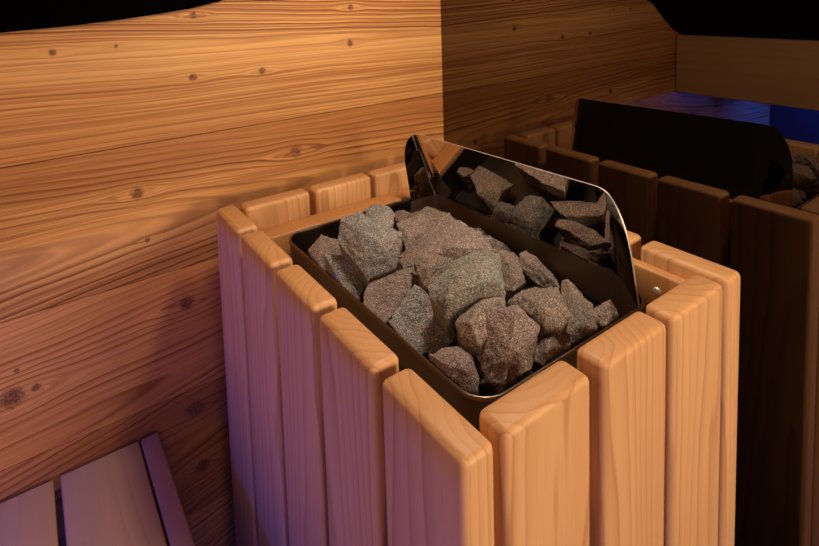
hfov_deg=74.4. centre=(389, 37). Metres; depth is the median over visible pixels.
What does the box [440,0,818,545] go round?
glass panel
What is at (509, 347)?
stone
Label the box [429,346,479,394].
stone
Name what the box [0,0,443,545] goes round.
wall
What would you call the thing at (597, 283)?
tray
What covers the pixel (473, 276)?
stone
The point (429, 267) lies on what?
stone
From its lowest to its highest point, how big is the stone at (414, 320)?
0.064 m
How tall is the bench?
0.547 m
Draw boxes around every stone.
[308,234,341,270]
[324,253,364,302]
[337,212,401,301]
[363,267,417,327]
[365,204,394,227]
[388,285,452,360]
[394,210,411,229]
[397,214,436,250]
[399,214,494,271]
[405,206,451,219]
[413,254,453,294]
[427,248,505,346]
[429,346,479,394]
[455,295,505,394]
[474,227,485,235]
[475,305,539,394]
[484,235,511,251]
[494,249,525,300]
[507,287,570,371]
[519,251,560,290]
[525,283,560,293]
[534,333,570,369]
[561,279,598,349]
[594,300,618,331]
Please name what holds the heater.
on the floor
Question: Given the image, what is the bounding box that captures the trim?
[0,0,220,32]
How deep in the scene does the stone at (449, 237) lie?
0.59 m
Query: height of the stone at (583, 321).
0.057 m
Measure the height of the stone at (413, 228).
0.070 m
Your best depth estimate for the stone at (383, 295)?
0.53 m
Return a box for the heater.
[216,134,739,545]
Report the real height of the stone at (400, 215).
0.035 m
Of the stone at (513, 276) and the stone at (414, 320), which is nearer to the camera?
the stone at (414, 320)
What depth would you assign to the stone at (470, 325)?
0.44 m
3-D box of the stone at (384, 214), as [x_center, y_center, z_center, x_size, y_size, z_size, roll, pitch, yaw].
[-0.012,0.245,0.647,0.038,0.079,0.036,2,6,36]
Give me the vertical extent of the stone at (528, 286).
0.034 m
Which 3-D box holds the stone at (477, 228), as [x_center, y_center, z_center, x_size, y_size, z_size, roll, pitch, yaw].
[0.103,0.261,0.680,0.036,0.046,0.038,-4,5,-21]
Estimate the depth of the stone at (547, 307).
0.46 m
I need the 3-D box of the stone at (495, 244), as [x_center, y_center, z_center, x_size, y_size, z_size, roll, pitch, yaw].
[0.115,0.257,0.646,0.048,0.053,0.053,-5,6,-34]
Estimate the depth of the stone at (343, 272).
0.56 m
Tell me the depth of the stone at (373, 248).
0.56 m
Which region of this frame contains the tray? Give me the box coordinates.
[289,198,644,430]
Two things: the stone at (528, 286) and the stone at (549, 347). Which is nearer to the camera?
the stone at (549, 347)
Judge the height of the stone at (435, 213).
0.057 m
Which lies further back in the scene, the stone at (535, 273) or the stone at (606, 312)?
the stone at (535, 273)
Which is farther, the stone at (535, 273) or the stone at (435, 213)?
the stone at (435, 213)
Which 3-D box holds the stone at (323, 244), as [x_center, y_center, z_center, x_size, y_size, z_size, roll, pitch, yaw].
[-0.065,0.261,0.617,0.043,0.055,0.059,-5,6,-34]
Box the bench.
[0,433,195,545]

